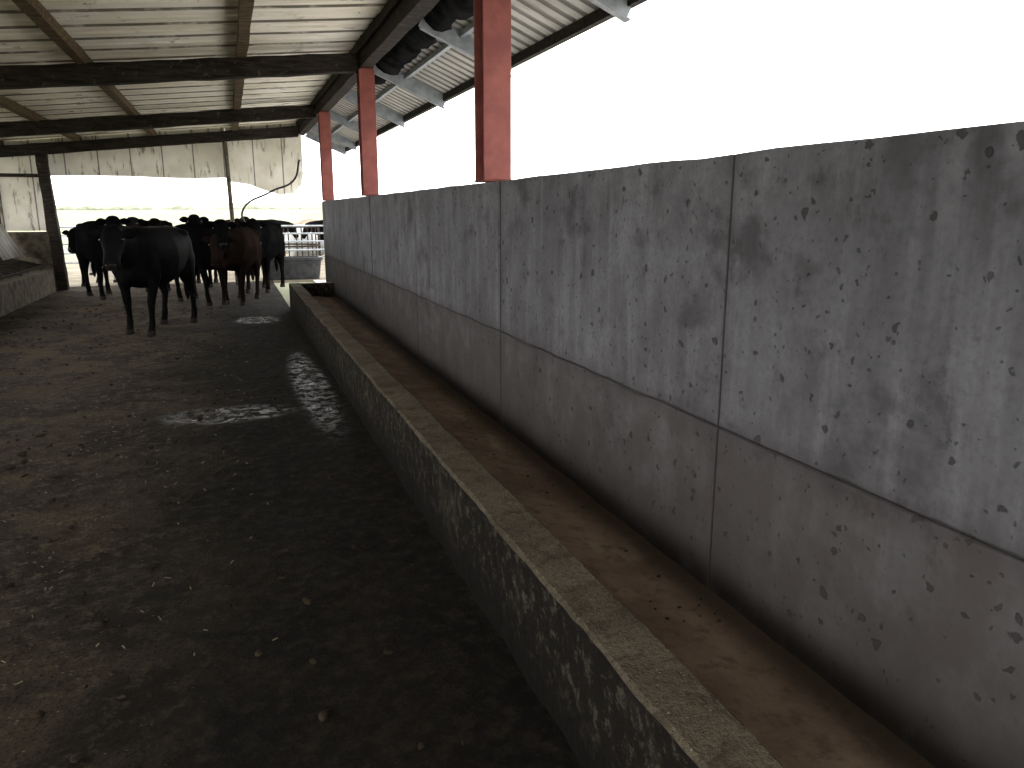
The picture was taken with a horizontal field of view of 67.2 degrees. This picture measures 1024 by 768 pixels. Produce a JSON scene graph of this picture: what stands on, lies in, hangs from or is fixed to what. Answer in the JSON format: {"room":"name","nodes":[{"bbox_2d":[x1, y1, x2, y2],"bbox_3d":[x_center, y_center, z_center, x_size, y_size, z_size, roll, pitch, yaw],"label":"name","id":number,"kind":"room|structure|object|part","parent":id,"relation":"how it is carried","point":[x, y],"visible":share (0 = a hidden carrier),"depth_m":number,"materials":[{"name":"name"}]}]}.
{"room":"cattle barn","nodes":[
{"label":"cattle barn","id":0,"kind":"room"},
{"bbox_2d":[0,232,57,289],"bbox_3d":[-10.733,-2.504,15.846,2.450,1.220,0.200,-4,13,-19],"label":"wall","id":1,"kind":"structure","parent":0,"point":[35,247],"depth_m":15.97,"materials":[{"name":"concrete"}]},
{"bbox_2d":[0,0,387,140],"bbox_3d":[-4.637,-3.066,6.281,7.681,0.798,22.335,-4,13,-19],"label":"ceiling","id":2,"kind":"structure","parent":0,"point":[106,30],"depth_m":8.33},
{"bbox_2d":[0,0,402,145],"bbox_3d":[-3.880,-3.111,6.477,5.964,0.704,22.200,-4,13,-19],"label":"rafters","id":3,"kind":"structure","parent":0,"point":[33,9],"depth_m":8.09,"materials":[{"name":"wood"}]},
{"bbox_2d":[0,126,298,156],"bbox_3d":[-8.182,-5.038,16.112,7.220,0.935,0.183,-4,13,-19],"label":"roof beam","id":4,"kind":"structure","parent":3,"relation":"attached to","point":[29,149],"depth_m":16.19,"materials":[{"name":"wood"}]},
{"bbox_2d":[0,104,315,137],"bbox_3d":[-6.912,-4.267,12.669,7.220,0.928,0.183,-4,13,-19],"label":"roof beam","id":5,"kind":"structure","parent":3,"relation":"attached to","point":[257,114],"depth_m":12.89,"materials":[{"name":"wood"}]},
{"bbox_2d":[0,53,358,89],"bbox_3d":[-5.269,-3.271,8.216,7.219,0.933,0.183,-4,13,-19],"label":"roof beam","id":6,"kind":"structure","parent":3,"relation":"attached to","point":[210,68],"depth_m":8.62,"materials":[{"name":"brown wood"}]},
{"bbox_2d":[298,0,439,135],"bbox_3d":[-1.077,-3.493,7.426,0.160,0.180,22.200,-4,13,-19],"label":"beam","id":7,"kind":"structure","parent":3,"relation":"attached to","point":[408,13],"depth_m":8.23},
{"bbox_2d":[305,0,647,155],"bbox_3d":[-0.548,-3.305,7.622,0.963,0.559,22.125,-4,13,-19],"label":"canopy frame","id":8,"kind":"object","parent":3,"relation":"attached to","point":[437,23],"visible":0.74,"depth_m":7.75,"materials":[{"name":"metal"}]},
{"bbox_2d":[310,0,599,147],"bbox_3d":[-0.606,-3.428,7.617,1.162,0.539,22.205,-4,13,-19],"label":"roof canopy","id":9,"kind":"object","parent":8,"relation":"on","point":[532,21],"depth_m":8.23,"materials":[{"name":"grey metal"}]},
{"bbox_2d":[0,280,583,767],"bbox_3d":[-5.109,0.185,6.542,7.085,0.040,23.400,-4,13,-19],"label":"floor","id":10,"kind":"structure","parent":0,"point":[449,678],"depth_m":3.54,"materials":[{"name":"soil"}]},
{"bbox_2d":[0,224,55,316],"bbox_3d":[-8.355,-1.285,10.015,1.970,1.382,12.580,-4,13,-19],"label":"trough","id":11,"kind":"object","parent":10,"relation":"on","point":[17,292],"visible":0.98,"depth_m":14.33,"materials":[{"name":"concrete"}]},
{"bbox_2d":[35,154,69,290],"bbox_3d":[-9.447,-3.302,15.838,0.304,2.746,0.217,-4,13,-19],"label":"timber post","id":12,"kind":"object","parent":10,"relation":"on","point":[42,164],"visible":1,"depth_m":15.76,"materials":[{"name":"wood"}]},
{"bbox_2d":[62,227,116,286],"bbox_3d":[-9.269,-2.850,17.047,0.691,1.331,2.169,-3,13,-13],"label":"cow","id":13,"kind":"object","parent":10,"relation":"on","point":[70,234],"visible":0.14,"depth_m":16.04},
{"bbox_2d":[75,215,130,299],"bbox_3d":[-7.616,-2.388,14.495,0.754,1.541,2.367,-12,17,-43],"label":"cow","id":14,"kind":"object","parent":10,"relation":"on","point":[88,249],"visible":0.53,"depth_m":14.26},
{"bbox_2d":[1,339,277,684],"bbox_3d":[-3.534,0.439,5.328,3.382,0.007,9.002,-4,13,-19],"label":"litter","id":15,"kind":"object","parent":10,"relation":"on","point":[218,339],"visible":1,"depth_m":4.49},
{"bbox_2d":[88,224,197,336],"bbox_3d":[-4.943,-1.424,10.385,0.781,1.452,2.336,0,13,2],"label":"cow","id":16,"kind":"object","parent":10,"relation":"on","point":[152,257],"visible":1,"depth_m":10.12},
{"bbox_2d":[0,123,302,231],"bbox_3d":[-8.173,-3.866,16.467,7.280,3.568,0.115,-4,13,-19],"label":"gable","id":17,"kind":"object","parent":10,"relation":"on","point":[268,165],"visible":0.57,"depth_m":16.48,"materials":[{"name":"beige wood"}]},
{"bbox_3d":[-10.462,-3.259,15.739,2.000,2.700,0.080,-4,13,-19],"label":"board frame","id":18,"kind":"part","parent":17,"relation":"part of","materials":[{"name":"beige wood"}]},
{"bbox_2d":[241,159,299,221],"bbox_3d":[-5.400,-4.243,17.275,1.356,1.563,0.070,-5,14,-21],"label":"hose","id":19,"kind":"object","parent":17,"relation":"attached to","point":[298,163],"visible":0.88,"depth_m":17.23,"materials":[{"name":"black plastic"}]},
{"bbox_2d":[133,218,170,291],"bbox_3d":[-7.382,-2.675,15.909,0.741,1.487,2.340,-8,15,-33],"label":"cow","id":20,"kind":"object","parent":10,"relation":"on","point":[153,221],"visible":0.16,"depth_m":14.99},
{"bbox_2d":[179,214,218,286],"bbox_3d":[-6.831,-2.913,16.808,0.762,1.558,2.417,-3,13,-12],"label":"cow","id":21,"kind":"object","parent":10,"relation":"on","point":[193,218],"visible":0.29,"depth_m":15.99},
{"bbox_2d":[172,219,237,305],"bbox_3d":[-5.393,-2.167,13.633,2.313,1.486,0.746,11,17,41],"label":"cow","id":22,"kind":"object","parent":10,"relation":"on","point":[220,227],"visible":0.6,"depth_m":13.22},
{"bbox_2d":[223,142,237,284],"bbox_3d":[-6.208,-3.745,17.042,0.130,3.081,0.090,-4,13,-19],"label":"pole","id":23,"kind":"object","parent":10,"relation":"on","point":[225,147],"visible":0.73,"depth_m":16.87,"materials":[{"name":"wood"}]},
{"bbox_2d":[201,226,261,304],"bbox_3d":[-4.939,-2.118,13.712,0.705,1.356,2.181,-1,13,-4],"label":"cow","id":24,"kind":"object","parent":10,"relation":"on","point":[244,251],"visible":0.89,"depth_m":13.47},
{"bbox_2d":[238,219,284,292],"bbox_3d":[-5.165,-2.640,15.779,0.769,1.475,2.318,0,13,-2],"label":"cow","id":25,"kind":"object","parent":10,"relation":"on","point":[270,234],"visible":0.67,"depth_m":15.61},
{"bbox_2d":[289,282,935,767],"bbox_3d":[-0.705,0.138,5.760,0.734,0.460,16.000,-4,13,-19],"label":"trough","id":26,"kind":"object","parent":10,"relation":"on","point":[637,662],"visible":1,"depth_m":2.64,"materials":[{"name":"concrete"}]},
{"bbox_2d":[322,121,1023,767],"bbox_3d":[-0.435,-0.671,6.229,0.201,1.795,17.086,-4,13,-19],"label":"wall","id":27,"kind":"structure","parent":0,"point":[795,373],"depth_m":2.40,"materials":[{"name":"concrete"}]},
{"bbox_2d":[318,111,333,200],"bbox_3d":[-3.278,-4.005,13.578,0.196,1.502,0.230,-4,13,-19],"label":"steel post","id":28,"kind":"object","parent":27,"relation":"on","point":[324,123],"visible":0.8,"depth_m":13.50,"materials":[{"name":"metal"}]},
{"bbox_2d":[356,67,378,195],"bbox_3d":[-1.788,-3.103,9.538,0.196,1.502,0.230,-4,13,-19],"label":"steel post","id":29,"kind":"object","parent":27,"relation":"on","point":[365,77],"visible":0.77,"depth_m":9.46,"materials":[{"name":"metal"}]},
{"bbox_2d":[474,0,511,182],"bbox_3d":[-0.128,-2.098,5.038,0.196,1.502,0.230,-4,13,-19],"label":"steel post","id":30,"kind":"object","parent":27,"relation":"on","point":[492,18],"visible":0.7,"depth_m":5.02,"materials":[{"name":"metal"}]},
{"label":"outside","id":31,"kind":"structure","parent":0,"visible":0},
{"bbox_2d":[7,203,322,306],"bbox_3d":[-33.874,-21.125,91.688,640.000,4.584,320.000,-4,13,-19],"label":"ground","id":32,"kind":"structure","parent":31,"point":[65,217],"depth_m":106.31,"materials":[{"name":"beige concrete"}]},
{"bbox_2d":[56,206,321,209],"bbox_3d":[-47.580,-31.248,138.741,290.463,1.768,7.949,-4,13,-19],"label":"hedgerow","id":33,"kind":"object","parent":32,"relation":"on","point":[84,207],"visible":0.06,"depth_m":131.58,"materials":[{"name":"green plant"}]},
{"bbox_2d":[284,221,310,253],"bbox_3d":[-6.864,-5.697,33.201,10.870,3.024,4.603,-4,13,-19],"label":"bank","id":34,"kind":"object","parent":32,"relation":"on","point":[296,222],"visible":0.02,"depth_m":32.04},
{"bbox_2d":[313,280,325,282],"bbox_3d":[5.529,-0.149,8.159,12.180,0.045,27.300,-4,13,-19],"label":"concrete apron","id":35,"kind":"object","parent":32,"relation":"on","point":[314,281],"visible":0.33,"depth_m":18.32,"materials":[{"name":"grey concrete"}]},
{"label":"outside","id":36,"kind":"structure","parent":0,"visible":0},
{"bbox_2d":[64,253,325,286],"bbox_3d":[-9.818,-3.706,24.088,26.000,0.043,13.590,-4,13,-19],"label":"ground","id":37,"kind":"structure","parent":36,"point":[74,273],"depth_m":19.42,"materials":[{"name":"beige concrete"}]},
{"bbox_2d":[89,262,92,274],"bbox_3d":[-10.298,-3.397,19.380,0.705,1.383,2.222,-9,16,-36],"label":"cow","id":38,"kind":"object","parent":37,"relation":"on","point":[90,269],"visible":0.02,"depth_m":19.99},
{"bbox_2d":[126,217,172,225],"bbox_3d":[-8.633,-3.213,18.290,0.740,1.499,2.328,0,13,2],"label":"cow","id":39,"kind":"object","parent":37,"relation":"on","point":[134,220],"visible":0.1,"depth_m":17.27},
{"bbox_2d":[60,225,324,263],"bbox_3d":[-9.682,-3.873,21.700,9.770,1.300,0.070,-4,13,-19],"label":"gate","id":40,"kind":"object","parent":37,"relation":"on","point":[281,225],"visible":0.06,"depth_m":22.82,"materials":[{"name":"metal"}]},
{"bbox_2d":[226,216,255,274],"bbox_3d":[-7.027,-3.569,19.882,0.740,1.499,2.331,-10,16,-37],"label":"cow","id":41,"kind":"object","parent":37,"relation":"on","point":[237,220],"visible":0.14,"depth_m":18.99},
{"bbox_2d":[257,219,298,238],"bbox_3d":[-8.529,-5.044,26.809,2.190,1.358,0.705,-1,13,-4],"label":"cow","id":42,"kind":"object","parent":37,"relation":"on","point":[291,230],"visible":0.15,"depth_m":26.63},
{"bbox_2d":[261,256,322,279],"bbox_3d":[-5.444,-2.864,18.969,1.524,0.520,0.721,-4,13,-19],"label":"trough","id":43,"kind":"object","parent":37,"relation":"on","point":[295,267],"visible":0.63,"depth_m":18.73,"materials":[{"name":"black plastic"}]},
{"bbox_2d":[281,227,321,260],"bbox_3d":[-7.276,-4.523,24.838,2.156,1.156,2.156,-4,13,-19],"label":"barrier","id":44,"kind":"object","parent":37,"relation":"on","point":[307,244],"visible":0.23,"depth_m":24.73,"materials":[{"name":"silver metal"}]},
{"bbox_2d":[285,228,324,255],"bbox_3d":[-7.546,-5.223,28.175,1.241,1.207,1.264,-9,16,-36],"label":"bale","id":45,"kind":"object","parent":37,"relation":"on","point":[291,237],"visible":0.23,"depth_m":27.74},
{"bbox_2d":[302,220,323,239],"bbox_3d":[-6.174,-5.016,26.683,2.190,1.358,0.705,-3,13,-14],"label":"cow","id":46,"kind":"object","parent":37,"relation":"on","point":[318,222],"visible":0.1,"depth_m":26.36}
]}

